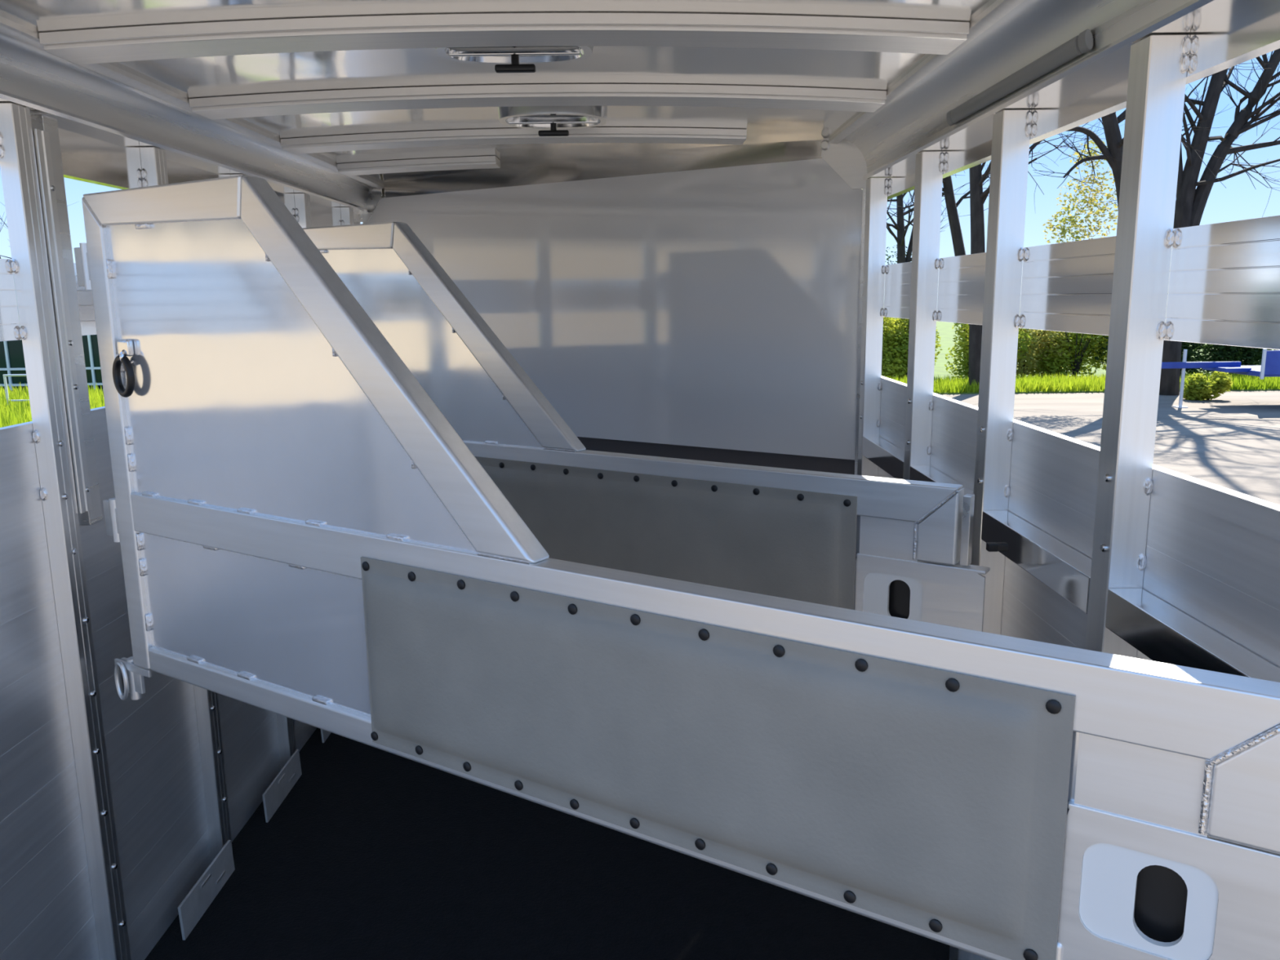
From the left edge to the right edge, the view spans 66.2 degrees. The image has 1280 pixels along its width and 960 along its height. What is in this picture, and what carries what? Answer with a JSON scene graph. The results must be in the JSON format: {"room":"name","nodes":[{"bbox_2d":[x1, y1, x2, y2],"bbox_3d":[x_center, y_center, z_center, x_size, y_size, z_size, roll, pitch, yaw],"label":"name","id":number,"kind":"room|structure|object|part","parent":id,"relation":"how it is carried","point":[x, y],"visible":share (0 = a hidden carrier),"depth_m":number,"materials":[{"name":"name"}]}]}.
{"room":"horse trailer interior","nodes":[
{"label":"horse trailer interior","id":0,"kind":"room"},
{"bbox_2d":[0,89,368,959],"bbox_3d":[-1.315,0.146,2.840,0.106,2.158,4.306,-1,11,0],"label":"wall","id":1,"kind":"structure","parent":0,"point":[119,819],"depth_m":2.30,"materials":[{"name":"metal"}]},
{"bbox_3d":[-1.341,-0.850,2.656,0.078,0.133,4.300,-1,11,0],"label":"header rail","id":2,"kind":"part","parent":1,"relation":"part of","materials":[{"name":"metal"}]},
{"bbox_3d":[-1.259,1.187,2.860,0.012,0.101,0.340,-1,11,0],"label":"kick plate","id":3,"kind":"part","parent":1,"relation":"part of","materials":[{"name":"silver metal"}]},
{"bbox_3d":[-1.260,1.074,3.464,0.012,0.101,0.340,-1,11,0],"label":"kick plate","id":4,"kind":"part","parent":1,"relation":"part of","materials":[{"name":"silver metal"}]},
{"bbox_3d":[-1.261,0.963,4.054,0.012,0.101,0.340,-1,11,0],"label":"kick plate","id":5,"kind":"part","parent":1,"relation":"part of","materials":[{"name":"silver metal"}]},
{"bbox_2d":[144,727,950,959],"bbox_3d":[-0.232,1.192,3.183,2.210,0.050,4.580,-1,11,0],"label":"floor","id":6,"kind":"structure","parent":0,"point":[372,853],"depth_m":2.90,"materials":[{"name":"black rubber"}]},
{"bbox_2d":[0,0,1191,208],"bbox_3d":[-0.266,-1.003,2.721,2.126,0.172,4.480,-1,11,0],"label":"ceiling","id":7,"kind":"structure","parent":0,"point":[344,100],"depth_m":2.35,"materials":[{"name":"metal"}]},
{"bbox_3d":[-1.284,-0.973,2.648,0.090,0.111,4.330,-1,11,0],"label":"cove rail","id":8,"kind":"part","parent":7,"relation":"part of","materials":[{"name":"metal"}]},
{"bbox_3d":[-1.227,-1.019,2.640,0.030,0.030,4.330,-1,11,0],"label":"edge trim","id":9,"kind":"part","parent":7,"relation":"part of","materials":[{"name":"metal"}]},
{"bbox_2d":[435,45,593,72],"bbox_3d":[-0.283,-0.955,2.222,0.355,0.060,0.239,-1,11,0],"label":"ceiling vent","id":10,"kind":"object","parent":7,"relation":"in","point":[505,59],"visible":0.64,"depth_m":2.22,"materials":[{"name":"silver metal"}]},
{"bbox_3d":[-0.283,-0.957,2.221,0.018,0.041,0.018,-1,11,0],"label":"stem","id":11,"kind":"part","parent":10,"relation":"part of","materials":[{"name":"black plastic"}]},
{"bbox_3d":[-0.283,-0.933,2.226,0.092,0.016,0.022,-1,11,0],"label":"handle","id":12,"kind":"part","parent":10,"relation":"part of","materials":[{"name":"black plastic"}]},
{"bbox_3d":[-0.283,-0.981,2.217,0.295,0.005,0.180,-1,11,0],"label":"lid","id":13,"kind":"part","parent":10,"relation":"part of","materials":[{"name":"grey plastic"}]},
{"bbox_2d":[497,105,607,136],"bbox_3d":[-0.262,-1.084,2.971,0.329,0.082,0.259,-1,11,0],"label":"ceiling vent","id":14,"kind":"object","parent":7,"relation":"in","point":[552,117],"visible":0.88,"depth_m":2.96,"materials":[{"name":"silver metal"}]},
{"bbox_3d":[-0.262,-1.082,2.971,0.018,0.054,0.018,-1,11,0],"label":"stem","id":15,"kind":"part","parent":14,"relation":"part of","materials":[{"name":"black plastic"}]},
{"bbox_3d":[-0.262,-1.052,2.977,0.092,0.016,0.022,-1,11,0],"label":"handle","id":16,"kind":"part","parent":14,"relation":"part of","materials":[{"name":"black plastic"}]},
{"bbox_3d":[0.679,-0.928,2.035,0.030,0.030,3.100,-1,11,0],"label":"edge trim","id":17,"kind":"part","parent":7,"relation":"part of","materials":[{"name":"metal"}]},
{"bbox_3d":[0.746,-0.870,2.046,0.105,0.137,3.100,-1,11,0],"label":"cove rail","id":18,"kind":"part","parent":7,"relation":"part of","materials":[{"name":"metal"}]},
{"bbox_2d":[946,28,1093,125],"bbox_3d":[0.776,-0.833,2.076,0.017,0.034,0.775,-1,11,0],"label":"light bar","id":19,"kind":"object","parent":7,"relation":"attached to","point":[1082,43],"visible":1,"depth_m":1.96,"materials":[{"name":"grey"}]},
{"bbox_2d":[360,138,866,475],"bbox_3d":[-0.244,-0.208,4.254,2.613,2.310,0.048,6,13,33],"label":"wall","id":20,"kind":"structure","parent":0,"point":[704,304],"depth_m":3.88,"materials":[{"name":"grey metal"}]},
{"bbox_3d":[-0.282,-1.292,4.071,2.332,0.112,0.014,6,13,33],"label":"header plate","id":21,"kind":"part","parent":20,"relation":"part of","materials":[{"name":"grey metal"}]},
{"bbox_3d":[-0.226,0.320,4.365,2.607,1.230,0.015,6,13,33],"label":"panel","id":22,"kind":"part","parent":20,"relation":"part of","materials":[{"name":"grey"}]},
{"bbox_2d":[857,0,1279,959],"bbox_3d":[0.826,0.201,2.488,0.112,2.132,3.586,-1,11,0],"label":"wall","id":23,"kind":"structure","parent":0,"point":[1105,548],"depth_m":1.71,"materials":[{"name":"metal"}]},
{"bbox_2d":[302,222,990,631],"bbox_3d":[-0.249,-0.153,2.743,2.398,1.158,0.070,6,13,33],"label":"divider","id":24,"kind":"object","parent":23,"relation":"attached to","point":[886,546],"visible":0.43,"depth_m":2.56,"materials":[{"name":"metal"}]},
{"bbox_3d":[-0.954,-0.763,3.105,0.547,0.078,0.050,6,13,33],"label":"rail","id":25,"kind":"part","parent":24,"relation":"part of","materials":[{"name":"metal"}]},
{"bbox_3d":[-0.699,-0.422,2.991,1.036,0.591,0.008,6,13,33],"label":"head panel","id":26,"kind":"part","parent":24,"relation":"part of","materials":[{"name":"metal"}]},
{"bbox_3d":[-0.209,-0.043,2.750,2.181,0.086,0.050,6,13,33],"label":"rail","id":27,"kind":"part","parent":24,"relation":"part of","materials":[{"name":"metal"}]},
{"bbox_3d":[-0.304,0.125,2.835,1.966,0.284,0.008,6,13,33],"label":"panel","id":28,"kind":"part","parent":24,"relation":"part of","materials":[{"name":"metal"}]},
{"bbox_3d":[0.572,0.130,2.250,0.137,0.096,0.013,6,13,33],"label":"tail panel","id":29,"kind":"part","parent":24,"relation":"part of","materials":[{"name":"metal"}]},
{"bbox_3d":[0.631,0.303,2.238,0.294,0.237,0.008,6,13,33],"label":"tail plate","id":30,"kind":"part","parent":24,"relation":"part of","materials":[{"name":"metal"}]},
{"bbox_2d":[74,174,1279,959],"bbox_3d":[-0.248,0.058,1.616,2.401,1.159,0.070,6,13,33],"label":"divider","id":31,"kind":"object","parent":23,"relation":"attached to","point":[304,534],"visible":1,"depth_m":1.53,"materials":[{"name":"metal"}]},
{"bbox_3d":[-1.232,-0.472,2.174,0.048,0.084,0.010,6,13,33],"label":"wall plate","id":32,"kind":"part","parent":31,"relation":"part of","materials":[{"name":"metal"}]},
{"bbox_3d":[-1.199,-0.468,2.148,0.038,0.060,0.010,6,13,33],"label":"plate","id":33,"kind":"part","parent":31,"relation":"part of","materials":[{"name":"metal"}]},
{"bbox_3d":[-1.226,0.090,2.279,0.048,0.084,0.010,6,13,33],"label":"wall plate","id":34,"kind":"part","parent":31,"relation":"part of","materials":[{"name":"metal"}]},
{"bbox_3d":[-1.192,0.095,2.253,0.038,0.060,0.010,6,13,33],"label":"plate","id":35,"kind":"part","parent":31,"relation":"part of","materials":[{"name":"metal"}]},
{"bbox_3d":[-1.222,0.469,2.350,0.048,0.084,0.010,6,13,33],"label":"wall plate","id":36,"kind":"part","parent":31,"relation":"part of","materials":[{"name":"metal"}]},
{"bbox_3d":[-1.188,0.474,2.324,0.038,0.060,0.010,6,13,33],"label":"plate","id":37,"kind":"part","parent":31,"relation":"part of","materials":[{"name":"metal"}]},
{"bbox_3d":[-0.951,-0.551,1.976,0.547,0.078,0.050,6,13,33],"label":"rail","id":38,"kind":"part","parent":31,"relation":"part of","materials":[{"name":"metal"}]},
{"bbox_3d":[-0.697,-0.211,1.863,1.036,0.591,0.008,6,13,33],"label":"head panel","id":39,"kind":"part","parent":31,"relation":"part of","materials":[{"name":"metal"}]},
{"bbox_3d":[-0.294,0.498,1.744,1.963,0.057,0.050,6,13,33],"label":"rail","id":40,"kind":"part","parent":31,"relation":"part of","materials":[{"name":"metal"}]},
{"bbox_3d":[-0.302,0.336,1.706,1.966,0.284,0.008,6,13,33],"label":"panel","id":41,"kind":"part","parent":31,"relation":"part of","materials":[{"name":"metal"}]},
{"bbox_3d":[-0.207,0.168,1.621,2.181,0.086,0.050,6,13,33],"label":"rail","id":42,"kind":"part","parent":31,"relation":"part of","materials":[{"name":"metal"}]},
{"bbox_3d":[0.574,0.341,1.121,0.137,0.096,0.013,6,13,33],"label":"tail panel","id":43,"kind":"part","parent":31,"relation":"part of","materials":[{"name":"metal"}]},
{"bbox_3d":[0.633,0.514,1.109,0.294,0.237,0.008,6,13,33],"label":"tail plate","id":44,"kind":"part","parent":31,"relation":"part of","materials":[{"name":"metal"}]},
{"bbox_3d":[0.822,-0.809,2.302,0.098,0.079,3.580,-1,11,0],"label":"header rail","id":45,"kind":"part","parent":23,"relation":"part of","materials":[{"name":"metal"}]},
{"label":"outside","id":46,"kind":"structure","parent":0,"visible":0},
{"bbox_2d":[939,390,1279,505],"bbox_3d":[-0.057,-4.999,39.759,300.000,0.200,240.000,-1,11,0],"label":"ground","id":47,"kind":"structure","parent":46,"point":[1231,441],"depth_m":16.57,"materials":[{"name":"grey concrete"}]},
{"bbox_2d":[883,316,1279,394],"bbox_3d":[76.831,-15.372,90.171,146.000,0.130,137.400,-1,11,0],"label":"lawn","id":48,"kind":"structure","parent":47,"relation":"on","point":[946,333],"depth_m":33.12,"materials":[{"name":"plant"}]},
{"bbox_2d":[881,306,908,381],"bbox_3d":[5.956,-3.469,25.306,2.365,2.645,1.619,-1,11,0],"label":"bush","id":49,"kind":"object","parent":48,"relation":"on","point":[888,333],"visible":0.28,"depth_m":24.94,"materials":[{"name":"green plant"}]},
{"bbox_2d":[881,316,942,380],"bbox_3d":[6.838,-3.476,25.578,2.050,2.534,1.287,-3,11,-14],"label":"bush","id":50,"kind":"object","parent":48,"relation":"on","point":[902,322],"visible":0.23,"depth_m":25.19,"materials":[{"name":"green plant"}]},
{"bbox_3d":[6.888,-3.482,25.418,0.698,1.953,0.806,-9,13,-36],"label":"stem","id":51,"kind":"part","parent":50,"relation":"part of","materials":[{"name":"green plant"}]},
{"bbox_2d":[884,174,984,264],"bbox_3d":[7.696,-7.689,29.205,4.377,8.806,4.254,-11,15,-43],"label":"bare tree","id":52,"kind":"object","parent":48,"relation":"on","point":[901,229],"visible":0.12,"depth_m":29.09,"materials":[{"name":"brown plant"}]},
{"bbox_2d":[886,164,990,376],"bbox_3d":[6.779,-9.945,24.743,5.056,14.935,5.736,6,13,33],"label":"bare tree","id":53,"kind":"object","parent":48,"relation":"on","point":[951,205],"visible":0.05,"depth_m":25.16,"materials":[{"name":"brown plant"}]},
{"bbox_2d":[944,322,1032,379],"bbox_3d":[9.013,-3.356,25.307,2.133,2.271,1.764,-1,11,0],"label":"bush","id":54,"kind":"object","parent":48,"relation":"on","point":[962,334],"visible":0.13,"depth_m":25.25,"materials":[{"name":"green plant"}]},
{"bbox_2d":[942,120,1124,386],"bbox_3d":[7.674,-11.587,21.384,8.124,19.357,7.326,-1,11,0],"label":"bare tree","id":55,"kind":"object","parent":48,"relation":"on","point":[978,197],"visible":0.09,"depth_m":22.25,"materials":[{"name":"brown plant"}]},
{"bbox_2d":[1015,305,1075,379],"bbox_3d":[10.245,-3.450,25.847,2.821,2.272,1.553,-4,11,-18],"label":"bush","id":56,"kind":"object","parent":48,"relation":"on","point":[1039,336],"visible":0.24,"depth_m":25.49,"materials":[{"name":"green plant"}]},
{"bbox_3d":[10.024,-3.505,25.795,0.598,1.792,0.955,-9,14,-38],"label":"stem","id":57,"kind":"part","parent":56,"relation":"part of","materials":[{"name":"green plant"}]},
{"bbox_2d":[1026,331,1108,378],"bbox_3d":[11.439,-3.423,25.742,2.561,2.185,1.562,-1,11,0],"label":"bush","id":58,"kind":"object","parent":48,"relation":"on","point":[1075,359],"visible":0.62,"depth_m":25.46,"materials":[{"name":"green plant"}]},
{"bbox_3d":[11.445,-3.409,25.475,0.737,1.691,1.006,9,14,42],"label":"stem","id":59,"kind":"part","parent":58,"relation":"part of","materials":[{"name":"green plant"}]},
{"bbox_2d":[886,370,1279,393],"bbox_3d":[11.210,-2.374,23.487,13.615,0.336,1.948,-1,11,0],"label":"grass","id":60,"kind":"structure","parent":48,"relation":"on","point":[1086,383],"depth_m":22.80,"materials":[{"name":"green plant"}]},
{"bbox_2d":[1088,334,1208,375],"bbox_3d":[12.895,-3.359,24.992,2.790,2.394,2.052,-1,11,0],"label":"bush","id":61,"kind":"object","parent":48,"relation":"on","point":[1185,345],"visible":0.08,"depth_m":24.51,"materials":[{"name":"green plant"}]},
{"bbox_2d":[1189,342,1279,376],"bbox_3d":[15.187,-3.436,25.180,2.728,2.429,2.423,-1,11,0],"label":"bush","id":62,"kind":"object","parent":48,"relation":"on","point":[1246,355],"visible":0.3,"depth_m":24.64,"materials":[{"name":"green plant"}]},
{"bbox_2d":[1027,62,1269,243],"bbox_3d":[8.528,-9.723,18.657,7.271,16.696,5.652,-4,11,-18],"label":"tree","id":63,"kind":"object","parent":47,"relation":"on","point":[1113,154],"visible":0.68,"depth_m":19.83,"materials":[{"name":"green plant"}]},
{"bbox_2d":[1053,48,1279,395],"bbox_3d":[13.196,-9.889,20.251,8.318,16.308,6.907,-5,11,-22],"label":"bare tree","id":64,"kind":"object","parent":47,"relation":"on","point":[1190,202],"visible":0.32,"depth_m":21.00,"materials":[{"name":"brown plant"}]},
{"bbox_2d":[1182,371,1233,400],"bbox_3d":[12.062,-1.971,20.810,1.064,0.747,0.669,-1,11,0],"label":"bush","id":65,"kind":"object","parent":47,"relation":"on","point":[1197,388],"visible":0.96,"depth_m":20.70,"materials":[{"name":"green plant"}]},
{"bbox_2d":[1160,348,1279,408],"bbox_3d":[12.658,-2.053,19.445,4.760,1.200,1.670,-1,11,0],"label":"wagon","id":66,"kind":"object","parent":47,"relation":"on","point":[1269,366],"visible":0.91,"depth_m":19.36,"materials":[{"name":"blue paint"}]},
{"bbox_3d":[12.210,-2.228,18.613,0.770,0.460,0.040,-1,11,0],"label":"panel","id":67,"kind":"part","parent":66,"relation":"part of","materials":[{"name":"blue paint"}]},
{"bbox_3d":[-77.645,-12.369,83.488,145.000,0.130,151.000,-1,11,0],"label":"lawn","id":68,"kind":"structure","parent":47,"relation":"on","visible":0},
{"bbox_2d":[2,373,29,404],"bbox_3d":[-12.621,-1.786,20.495,1.249,0.852,0.049,-1,11,0],"label":"pipe rail","id":69,"kind":"object","parent":68,"relation":"on","point":[11,375],"visible":0.27,"depth_m":20.44,"materials":[{"name":"silver metal"}]},
{"bbox_3d":[-13.221,-1.778,20.495,0.046,0.850,0.046,-3,11,-10],"label":"post","id":70,"kind":"part","parent":69,"relation":"part of","materials":[{"name":"silver metal"}]},
{"bbox_2d":[0,202,75,258],"bbox_3d":[-19.691,-6.864,31.454,4.186,7.001,2.581,-3,11,-14],"label":"bare tree","id":71,"kind":"object","parent":68,"relation":"on","point":[1,202],"visible":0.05,"depth_m":31.21,"materials":[{"name":"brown plant"}]},
{"bbox_2d":[0,334,102,390],"bbox_3d":[-18.549,-4.173,27.768,11.400,3.000,4.200,-1,11,0],"label":"building","id":72,"kind":"structure","parent":68,"relation":"on","point":[11,352],"depth_m":25.98,"materials":[{"name":"teal"}]},
{"bbox_3d":[-17.005,-3.681,25.889,0.495,1.450,0.020,-1,11,0],"label":"pane","id":73,"kind":"part","parent":72,"relation":"part of","materials":[{"name":"teal glass"}]},
{"bbox_3d":[-16.995,-2.732,26.067,0.495,0.360,0.020,-1,11,0],"label":"pane","id":74,"kind":"part","parent":72,"relation":"part of","materials":[{"name":"teal glass"}]},
{"bbox_3d":[-16.450,-3.687,25.889,0.495,1.450,0.020,-1,11,0],"label":"pane","id":75,"kind":"part","parent":72,"relation":"part of","materials":[{"name":"teal glass"}]},
{"bbox_3d":[-16.440,-2.739,26.067,0.495,0.360,0.020,-1,11,0],"label":"pane","id":76,"kind":"part","parent":72,"relation":"part of","materials":[{"name":"teal glass"}]},
{"bbox_3d":[-14.786,-3.706,25.889,0.495,1.450,0.020,-1,11,0],"label":"pane","id":77,"kind":"part","parent":72,"relation":"part of","materials":[{"name":"teal glass"}]},
{"bbox_3d":[-14.775,-2.757,26.067,0.495,0.360,0.020,-1,11,0],"label":"pane","id":78,"kind":"part","parent":72,"relation":"part of","materials":[{"name":"teal glass"}]},
{"bbox_3d":[-14.230,-3.712,25.889,0.495,1.450,0.020,-1,11,0],"label":"pane","id":79,"kind":"part","parent":72,"relation":"part of","materials":[{"name":"teal glass"}]},
{"bbox_3d":[-14.220,-2.764,26.067,0.495,0.360,0.020,-1,11,0],"label":"pane","id":80,"kind":"part","parent":72,"relation":"part of","materials":[{"name":"teal glass"}]},
{"bbox_2d":[0,382,105,427],"bbox_3d":[-12.761,-1.222,18.557,10.650,0.420,11.113,-1,11,0],"label":"grass","id":81,"kind":"structure","parent":68,"relation":"on","point":[17,412],"depth_m":20.30,"materials":[{"name":"green plant"}]}
]}

